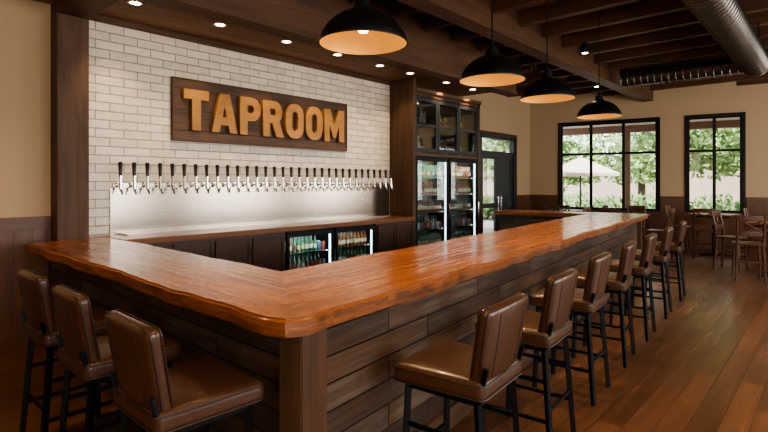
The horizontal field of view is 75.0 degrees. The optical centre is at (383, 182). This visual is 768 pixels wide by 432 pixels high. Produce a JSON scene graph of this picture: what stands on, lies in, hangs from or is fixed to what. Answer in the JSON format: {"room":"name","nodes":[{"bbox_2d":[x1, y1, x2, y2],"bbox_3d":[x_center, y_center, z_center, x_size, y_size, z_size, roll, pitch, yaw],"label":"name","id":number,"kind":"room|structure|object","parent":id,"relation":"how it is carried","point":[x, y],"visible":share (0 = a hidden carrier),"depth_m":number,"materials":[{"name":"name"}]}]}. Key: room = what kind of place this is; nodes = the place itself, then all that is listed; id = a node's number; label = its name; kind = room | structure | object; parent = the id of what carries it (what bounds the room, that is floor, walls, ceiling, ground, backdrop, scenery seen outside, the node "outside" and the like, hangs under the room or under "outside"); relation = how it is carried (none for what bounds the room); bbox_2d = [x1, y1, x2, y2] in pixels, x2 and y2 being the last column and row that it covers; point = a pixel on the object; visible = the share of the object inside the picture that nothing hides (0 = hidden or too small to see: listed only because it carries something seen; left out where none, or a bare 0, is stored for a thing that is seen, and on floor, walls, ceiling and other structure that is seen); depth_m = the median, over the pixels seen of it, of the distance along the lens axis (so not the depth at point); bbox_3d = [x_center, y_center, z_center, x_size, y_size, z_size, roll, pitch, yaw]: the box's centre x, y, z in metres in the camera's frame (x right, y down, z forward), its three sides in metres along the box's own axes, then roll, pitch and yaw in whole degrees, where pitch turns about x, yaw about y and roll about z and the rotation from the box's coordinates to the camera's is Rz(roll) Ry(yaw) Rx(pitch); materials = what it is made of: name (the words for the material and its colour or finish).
{"room":"bar","nodes":[
{"label":"bar","id":0,"kind":"room"},
{"bbox_2d":[0,0,389,291],"bbox_3d":[-3.143,-0.450,5.599,0.096,4.200,9.900,0,0,42],"label":"wall","id":1,"kind":"structure","parent":0,"point":[131,71],"depth_m":5.85,"materials":[{"name":"white brick"}]},
{"bbox_2d":[0,216,50,352],"bbox_3d":[-4.922,0.995,3.527,0.050,1.310,4.400,0,0,42],"label":"wainscoting","id":2,"kind":"structure","parent":1,"relation":"attached to","point":[16,233],"depth_m":4.93,"materials":[{"name":"brown wood"}]},
{"bbox_2d":[90,14,390,84],"bbox_3d":[-1.563,-1.815,7.224,0.050,0.070,4.990,0,0,42],"label":"trim","id":3,"kind":"structure","parent":1,"relation":"attached to","point":[100,18],"depth_m":6.59,"materials":[{"name":"brown wood"}]},
{"bbox_2d":[110,186,388,234],"bbox_3d":[-1.488,0.320,7.332,0.016,0.529,4.690,0,0,42],"label":"backsplash","id":4,"kind":"structure","parent":1,"relation":"attached to","point":[130,211],"depth_m":6.72,"materials":[{"name":"silver metal"}]},
{"bbox_2d":[112,162,393,194],"bbox_3d":[-1.426,-0.053,7.282,0.174,0.366,4.660,0,0,42],"label":"beer taps","id":5,"kind":"object","parent":1,"relation":"attached to","point":[120,184],"visible":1,"depth_m":6.74,"materials":[{"name":"silver metal"}]},
{"bbox_2d":[171,76,346,151],"bbox_3d":[-1.587,-0.910,7.158,0.103,0.780,2.920,0,0,42],"label":"sign","id":6,"kind":"object","parent":1,"relation":"attached to","point":[201,111],"visible":1,"depth_m":6.88,"materials":[{"name":"brown wood"}]},
{"bbox_2d":[0,246,767,431],"bbox_3d":[2.877,1.710,5.932,9.640,0.120,18.490,0,0,42],"label":"floor","id":7,"kind":"structure","parent":0,"point":[704,366],"depth_m":4.29,"materials":[{"name":"brown wood"}]},
{"bbox_2d":[16,268,119,431],"bbox_3d":[-2.018,1.099,3.236,0.513,1.103,0.535,0,0,41],"label":"bar stool","id":8,"kind":"object","parent":7,"relation":"on","point":[40,325],"visible":0.71,"depth_m":3.01,"materials":[{"name":"brown leather"}]},
{"bbox_2d":[51,0,88,240],"bbox_3d":[-3.272,-0.100,5.210,0.230,3.500,0.290,0,0,42],"label":"column","id":9,"kind":"structure","parent":7,"relation":"on","point":[69,34],"depth_m":5.12,"materials":[{"name":"brown wood"}]},
{"bbox_2d":[51,284,181,431],"bbox_3d":[-1.470,1.099,2.739,0.513,1.103,0.535,0,0,43],"label":"bar stool","id":10,"kind":"object","parent":7,"relation":"on","point":[88,356],"visible":0.73,"depth_m":2.50,"materials":[{"name":"brown leather"}]},
{"bbox_2d":[104,308,264,431],"bbox_3d":[-0.886,1.099,2.207,0.513,1.103,0.535,0,0,42],"label":"bar stool","id":11,"kind":"object","parent":7,"relation":"on","point":[189,396],"visible":1,"depth_m":2.04,"materials":[{"name":"brown leather"}]},
{"bbox_2d":[89,216,414,270],"bbox_3d":[-1.352,1.117,7.032,0.620,1.065,4.970,0,0,42],"label":"countertop","id":12,"kind":"structure","parent":7,"relation":"on","point":[259,246],"depth_m":6.37,"materials":[{"name":"brown wood"}]},
{"bbox_2d":[121,214,394,235],"bbox_3d":[-1.391,0.575,7.250,0.210,0.020,4.500,0,0,42],"label":"drip tray","id":13,"kind":"object","parent":12,"relation":"on","point":[386,215],"visible":0.98,"depth_m":6.65,"materials":[{"name":"silver metal"}]},
{"bbox_2d":[285,228,334,270],"bbox_3d":[-1.184,1.103,7.170,0.543,0.875,0.860,0,0,42],"label":"cooler","id":14,"kind":"object","parent":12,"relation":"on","point":[304,248],"visible":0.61,"depth_m":7.18,"materials":[{"name":"grey"}]},
{"bbox_2d":[333,224,376,260],"bbox_3d":[-0.592,1.103,7.821,0.543,0.875,0.860,0,0,42],"label":"cooler","id":15,"kind":"object","parent":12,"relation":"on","point":[350,241],"visible":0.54,"depth_m":7.67,"materials":[{"name":"grey"}]},
{"bbox_2d":[51,215,641,431],"bbox_3d":[1.063,1.158,6.792,4.018,0.984,8.707,0,0,42],"label":"bar base","id":16,"kind":"object","parent":7,"relation":"on","point":[338,377],"visible":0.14,"depth_m":2.87,"materials":[{"name":"brown wood"}]},
{"bbox_2d":[27,209,647,337],"bbox_3d":[1.092,0.622,6.770,4.100,0.085,9.032,0,0,42],"label":"countertop","id":17,"kind":"structure","parent":16,"relation":"on","point":[300,302],"depth_m":3.28,"materials":[{"name":"brown wood"}]},
{"bbox_2d":[390,77,481,246],"bbox_3d":[1.066,-0.100,9.737,0.560,3.499,2.255,0,0,42],"label":"bar cabinet","id":18,"kind":"object","parent":7,"relation":"on","point":[423,122],"visible":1,"depth_m":9.04,"materials":[{"name":"brown wood"}]},
{"bbox_2d":[416,157,449,245],"bbox_3d":[0.733,0.540,9.339,0.543,2.020,1.010,0,0,42],"label":"beverage cooler","id":19,"kind":"object","parent":18,"relation":"in","point":[432,174],"visible":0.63,"depth_m":9.20,"materials":[{"name":"grey"}]},
{"bbox_2d":[449,159,478,239],"bbox_3d":[1.426,0.540,10.102,0.543,2.020,1.010,0,0,42],"label":"beverage cooler","id":20,"kind":"object","parent":18,"relation":"in","point":[463,174],"visible":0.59,"depth_m":9.96,"materials":[{"name":"grey"}]},
{"bbox_2d":[393,291,527,431],"bbox_3d":[0.398,1.099,2.498,0.535,1.103,0.513,0,0,37],"label":"bar stool","id":21,"kind":"object","parent":7,"relation":"on","point":[471,375],"visible":1,"depth_m":2.35,"materials":[{"name":"brown leather"}]},
{"bbox_2d":[475,267,577,431],"bbox_3d":[0.930,1.099,3.224,0.535,1.103,0.513,0,0,37],"label":"bar stool","id":22,"kind":"object","parent":7,"relation":"on","point":[542,331],"visible":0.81,"depth_m":3.01,"materials":[{"name":"brown leather"}]},
{"bbox_2d":[543,205,559,210],"bbox_3d":[4.259,1.098,12.478,0.433,1.106,0.495,0,0,42],"label":"dining chair","id":23,"kind":"object","parent":7,"relation":"on","point":[546,207],"visible":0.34,"depth_m":12.29,"materials":[{"name":"brown wood"}]},
{"bbox_2d":[553,205,569,210],"bbox_3d":[4.228,1.098,12.146,0.433,1.106,0.495,0,0,42],"label":"dining chair","id":24,"kind":"object","parent":7,"relation":"on","point":[565,207],"visible":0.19,"depth_m":12.26,"materials":[{"name":"brown wood"}]},
{"bbox_2d":[545,209,582,211],"bbox_3d":[4.751,1.173,13.019,0.850,0.945,0.850,0,0,-42],"label":"dining table","id":25,"kind":"object","parent":7,"relation":"on","point":[572,210],"visible":0.12,"depth_m":12.76,"materials":[{"name":"brown wood"}]},
{"bbox_2d":[529,251,611,405],"bbox_3d":[1.510,1.099,4.015,0.535,1.103,0.513,0,0,38],"label":"bar stool","id":26,"kind":"object","parent":7,"relation":"on","point":[586,301],"visible":0.73,"depth_m":3.81,"materials":[{"name":"brown leather"}]},
{"bbox_2d":[583,208,590,211],"bbox_3d":[4.278,1.098,11.084,0.495,1.106,0.433,0,0,42],"label":"dining chair","id":27,"kind":"object","parent":7,"relation":"on","point":[584,209],"visible":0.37,"depth_m":10.87,"materials":[{"name":"brown wood"}]},
{"bbox_2d":[571,240,636,367],"bbox_3d":[2.102,1.099,4.772,0.535,1.103,0.513,0,0,35],"label":"bar stool","id":28,"kind":"object","parent":7,"relation":"on","point":[621,281],"visible":0.82,"depth_m":4.57,"materials":[{"name":"brown leather"}]},
{"bbox_2d":[598,209,618,212],"bbox_3d":[4.895,1.098,10.724,0.433,1.106,0.495,0,0,42],"label":"dining chair","id":29,"kind":"object","parent":7,"relation":"on","point":[599,210],"visible":0.23,"depth_m":10.53,"materials":[{"name":"brown wood"}]},
{"bbox_2d":[600,232,656,340],"bbox_3d":[2.701,1.099,5.522,0.535,1.103,0.513,0,0,37],"label":"bar stool","id":30,"kind":"object","parent":7,"relation":"on","point":[644,267],"visible":0.78,"depth_m":5.29,"materials":[{"name":"brown leather"}]},
{"bbox_2d":[627,205,645,242],"bbox_3d":[5.906,1.098,11.836,0.433,1.106,0.495,0,0,42],"label":"dining chair","id":31,"kind":"object","parent":7,"relation":"on","point":[640,208],"visible":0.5,"depth_m":11.92,"materials":[{"name":"brown wood"}]},
{"bbox_2d":[624,226,673,318],"bbox_3d":[3.372,1.099,6.370,0.535,1.103,0.513,0,0,36],"label":"bar stool","id":32,"kind":"object","parent":7,"relation":"on","point":[662,256],"visible":0.74,"depth_m":6.14,"materials":[{"name":"brown leather"}]},
{"bbox_2d":[646,208,674,260],"bbox_3d":[5.957,1.098,10.775,0.495,1.106,0.433,0,0,42],"label":"dining chair","id":33,"kind":"object","parent":7,"relation":"on","point":[671,212],"visible":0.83,"depth_m":10.65,"materials":[{"name":"brown wood"}]},
{"bbox_2d":[642,221,686,300],"bbox_3d":[4.114,1.099,7.314,0.535,1.103,0.513,0,0,37],"label":"bar stool","id":34,"kind":"object","parent":7,"relation":"on","point":[677,246],"visible":0.7,"depth_m":7.06,"materials":[{"name":"brown leather"}]},
{"bbox_2d":[664,205,690,254],"bbox_3d":[6.944,1.098,11.837,0.495,1.106,0.433,0,0,42],"label":"dining chair","id":35,"kind":"object","parent":7,"relation":"on","point":[668,206],"visible":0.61,"depth_m":11.81,"materials":[{"name":"brown wood"}]},
{"bbox_2d":[692,208,717,258],"bbox_3d":[6.959,1.098,10.835,0.433,1.106,0.495,0,0,37],"label":"dining chair","id":36,"kind":"object","parent":7,"relation":"on","point":[695,210],"visible":0.73,"depth_m":10.74,"materials":[{"name":"brown wood"}]},
{"bbox_2d":[687,213,740,255],"bbox_3d":[7.486,1.173,11.345,0.850,0.945,0.850,0,0,-42],"label":"dining table","id":37,"kind":"object","parent":7,"relation":"on","point":[724,215],"visible":0.6,"depth_m":11.30,"materials":[{"name":"brown wood"}]},
{"bbox_2d":[711,211,747,271],"bbox_3d":[6.584,1.098,9.536,0.433,1.106,0.495,0,0,-38],"label":"dining chair","id":38,"kind":"object","parent":7,"relation":"on","point":[720,225],"visible":0.97,"depth_m":9.54,"materials":[{"name":"brown wood"}]},
{"bbox_2d":[731,215,766,282],"bbox_3d":[6.210,1.098,8.517,0.433,1.106,0.495,0,0,27],"label":"dining chair","id":39,"kind":"object","parent":7,"relation":"on","point":[735,255],"visible":1,"depth_m":8.38,"materials":[{"name":"brown wood"}]},
{"bbox_2d":[742,208,767,260],"bbox_3d":[7.923,1.098,10.609,0.495,1.106,0.433,0,0,42],"label":"dining chair","id":40,"kind":"object","parent":7,"relation":"on","point":[744,210],"visible":0.56,"depth_m":10.66,"materials":[{"name":"brown wood"}]},
{"bbox_2d":[743,221,767,275],"bbox_3d":[6.968,1.173,8.842,0.850,0.945,0.850,0,0,-42],"label":"dining table","id":41,"kind":"object","parent":7,"relation":"on","point":[760,224],"visible":0.53,"depth_m":8.81,"materials":[{"name":"brown wood"}]},
{"bbox_2d":[462,92,529,194],"bbox_3d":[2.672,-0.450,12.962,0.120,4.200,4.720,0,0,42],"label":"wall","id":42,"kind":"structure","parent":0,"point":[497,112],"depth_m":13.89,"materials":[{"name":"beige paint"}]},
{"bbox_2d":[481,133,515,233],"bbox_3d":[3.008,0.200,13.286,0.182,2.900,1.850,0,0,42],"label":"door","id":43,"kind":"structure","parent":42,"relation":"in","point":[498,153],"depth_m":13.24,"materials":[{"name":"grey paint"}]},
{"bbox_2d":[480,130,516,233],"bbox_3d":[3.042,0.160,13.254,0.035,2.980,1.970,0,0,42],"label":"door frame","id":44,"kind":"structure","parent":42,"relation":"attached to","point":[481,131],"depth_m":13.02,"materials":[{"name":"brown wood"}]},
{"bbox_2d":[517,195,530,209],"bbox_3d":[2.719,0.995,12.886,0.050,1.310,4.630,0,0,42],"label":"trim","id":45,"kind":"structure","parent":42,"relation":"attached to","point":[523,201],"depth_m":14.27,"materials":[{"name":"brown wood"}]},
{"bbox_2d":[349,0,767,96],"bbox_3d":[2.740,-2.445,5.780,9.600,0.210,17.280,0,0,42],"label":"ceiling","id":46,"kind":"structure","parent":0,"point":[647,33],"depth_m":8.07,"materials":[{"name":"brown wood"}]},
{"bbox_2d":[58,0,118,19],"bbox_3d":[-2.868,-1.780,4.843,0.840,0.140,0.290,0,0,42],"label":"cross beam","id":47,"kind":"structure","parent":46,"relation":"attached to","point":[86,9],"depth_m":4.89,"materials":[{"name":"brown wood"}]},
{"bbox_2d":[126,0,143,5],"bbox_3d":[-2.553,-1.847,5.131,0.160,0.006,0.160,0,0,42],"label":"recessed light","id":48,"kind":"object","parent":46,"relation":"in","point":[135,2],"visible":1,"depth_m":5.12,"materials":[{"name":"beige"}]},
{"bbox_2d":[213,22,226,26],"bbox_3d":[-1.914,-1.847,5.834,0.160,0.006,0.160,0,0,42],"label":"recessed light","id":49,"kind":"object","parent":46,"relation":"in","point":[219,24],"visible":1,"depth_m":5.83,"materials":[{"name":"beige"}]},
{"bbox_2d":[33,0,490,96],"bbox_3d":[-2.008,-2.200,5.953,1.100,0.700,11.950,0,0,42],"label":"ceiling soffit","id":50,"kind":"structure","parent":46,"relation":"attached to","point":[149,14],"depth_m":6.58,"materials":[{"name":"brown wood"}]},
{"bbox_2d":[280,40,292,43],"bbox_3d":[-1.275,-1.847,6.537,0.160,0.006,0.160,0,0,42],"label":"recessed light","id":51,"kind":"object","parent":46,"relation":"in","point":[281,41],"visible":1,"depth_m":6.53,"materials":[{"name":"beige"}]},
{"bbox_2d":[139,0,516,95],"bbox_3d":[-1.496,-2.150,5.535,0.260,0.800,12.020,0,0,42],"label":"soffit beam","id":52,"kind":"structure","parent":46,"relation":"attached to","point":[434,53],"depth_m":6.27,"materials":[{"name":"brown wood"}]},
{"bbox_2d":[319,0,406,54],"bbox_3d":[-0.142,-1.749,3.412,0.604,1.598,0.604,0,0,42],"label":"pendant lamp","id":53,"kind":"object","parent":46,"relation":"hanging from","point":[362,29],"visible":1,"depth_m":3.39,"materials":[{"name":"black metal"}]},
{"bbox_2d":[459,0,525,86],"bbox_3d":[1.003,-1.749,4.642,0.604,1.598,0.604,0,0,42],"label":"pendant lamp","id":54,"kind":"object","parent":46,"relation":"hanging from","point":[493,69],"visible":1,"depth_m":4.55,"materials":[{"name":"black metal"}]},
{"bbox_2d":[397,0,652,101],"bbox_3d":[1.119,-2.330,6.658,0.260,0.440,17.000,0,0,42],"label":"ceiling beam","id":55,"kind":"structure","parent":46,"relation":"attached to","point":[474,16],"depth_m":7.62,"materials":[{"name":"brown wood"}]},
{"bbox_2d":[520,0,575,102],"bbox_3d":[1.846,-1.749,5.660,0.604,1.598,0.604,0,0,42],"label":"pendant lamp","id":56,"kind":"object","parent":46,"relation":"hanging from","point":[548,89],"visible":1,"depth_m":5.57,"materials":[{"name":"black metal"}]},
{"bbox_2d":[582,43,588,53],"bbox_3d":[3.366,-2.260,8.373,0.109,0.171,0.109,0,0,42],"label":"recessed light","id":57,"kind":"object","parent":46,"relation":"attached to","point":[585,46],"depth_m":8.33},
{"bbox_2d":[577,10,621,118],"bbox_3d":[3.084,-1.749,7.170,0.604,1.598,0.604,0,0,42],"label":"pendant lamp","id":58,"kind":"object","parent":46,"relation":"hanging from","point":[599,108],"visible":0.97,"depth_m":7.06,"materials":[{"name":"black metal"}]},
{"bbox_2d":[620,0,767,87],"bbox_3d":[2.975,-2.120,5.526,3.550,0.461,10.021,0,0,42],"label":"ventilation duct","id":59,"kind":"object","parent":46,"relation":"attached to","point":[728,22],"visible":1,"depth_m":7.54,"materials":[{"name":"grey metal"}]},
{"bbox_2d":[530,81,767,215],"bbox_3d":[8.512,-0.450,12.156,9.820,4.200,0.180,0,0,31],"label":"wall","id":60,"kind":"structure","parent":0,"point":[671,105],"depth_m":12.75,"materials":[{"name":"beige paint"}]},
{"bbox_2d":[558,117,660,212],"bbox_3d":[6.052,-0.463,13.577,2.600,2.475,0.190,0,0,31],"label":"window","id":61,"kind":"structure","parent":60,"relation":"in","point":[656,120],"depth_m":13.44,"materials":[{"name":"black metal"}]},
{"bbox_2d":[531,195,767,252],"bbox_3d":[8.456,0.995,12.056,9.770,1.310,0.050,0,0,31],"label":"trim","id":62,"kind":"structure","parent":60,"relation":"attached to","point":[756,206],"depth_m":12.50,"materials":[{"name":"brown wood"}]},
{"bbox_2d":[683,112,745,214],"bbox_3d":[8.132,-0.463,12.311,1.310,2.475,0.190,0,0,31],"label":"window","id":63,"kind":"structure","parent":60,"relation":"in","point":[742,115],"depth_m":12.31,"materials":[{"name":"black metal"}]},
{"label":"outside","id":64,"kind":"structure","parent":0,"visible":0},
{"bbox_3d":[15.525,1.865,23.834,53.000,0.170,38.000,0,0,42],"label":"ground","id":65,"kind":"structure","parent":64,"visible":0},
{"bbox_2d":[563,135,610,192],"bbox_3d":[9.062,-1.066,25.531,4.688,5.750,5.009,0,0,23],"label":"tree","id":66,"kind":"object","parent":65,"relation":"on","point":[569,145],"visible":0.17,"depth_m":24.53,"materials":[{"name":"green plant"}]},
{"bbox_2d":[563,157,619,206],"bbox_3d":[7.174,0.415,18.250,2.494,2.730,2.494,0,0,-25],"label":"patio umbrella","id":67,"kind":"object","parent":65,"relation":"on","point":[579,167],"visible":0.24,"depth_m":17.40,"materials":[{"name":"white fabric"}]},
{"bbox_2d":[577,133,696,205],"bbox_3d":[14.285,-1.602,27.726,6.687,6.885,6.231,0,0,42],"label":"tree","id":68,"kind":"object","parent":65,"relation":"on","point":[641,187],"visible":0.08,"depth_m":27.51,"materials":[{"name":"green plant"}]},
{"bbox_2d":[563,163,739,209],"bbox_3d":[21.612,0.215,29.788,52.000,3.130,1.000,0,0,42],"label":"neighbouring building","id":69,"kind":"structure","parent":65,"relation":"on","point":[698,186],"depth_m":31.27,"materials":[{"name":"beige"}]},
{"bbox_2d":[563,117,739,207],"bbox_3d":[9.270,-0.015,13.229,12.000,3.590,2.400,0,0,31],"label":"porch structure","id":70,"kind":"object","parent":65,"relation":"on","point":[721,123],"visible":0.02,"depth_m":15.26,"materials":[{"name":"brown paint"}]},
{"bbox_2d":[563,190,739,210],"bbox_3d":[12.370,1.192,17.511,27.035,1.919,2.413,0,0,42],"label":"hedge","id":71,"kind":"object","parent":65,"relation":"on","point":[598,202],"visible":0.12,"depth_m":19.27,"materials":[{"name":"green plant"}]},
{"bbox_2d":[607,128,739,188],"bbox_3d":[13.377,-1.478,22.421,6.005,6.605,4.999,0,0,12],"label":"tree","id":72,"kind":"object","parent":65,"relation":"on","point":[699,139],"visible":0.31,"depth_m":22.11,"materials":[{"name":"green plant"}]},
{"bbox_2d":[699,128,739,177],"bbox_3d":[17.899,-1.663,24.280,5.444,7.006,6.065,0,0,18],"label":"tree","id":73,"kind":"object","parent":65,"relation":"on","point":[733,131],"visible":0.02,"depth_m":23.69,"materials":[{"name":"green plant"}]},
{"bbox_2d":[734,135,739,170],"bbox_3d":[15.802,-0.450,18.838,4.322,4.485,4.637,0,0,33],"label":"tree","id":74,"kind":"object","parent":65,"relation":"on","point":[735,159],"visible":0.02,"depth_m":19.26,"materials":[{"name":"green plant"}]}
]}

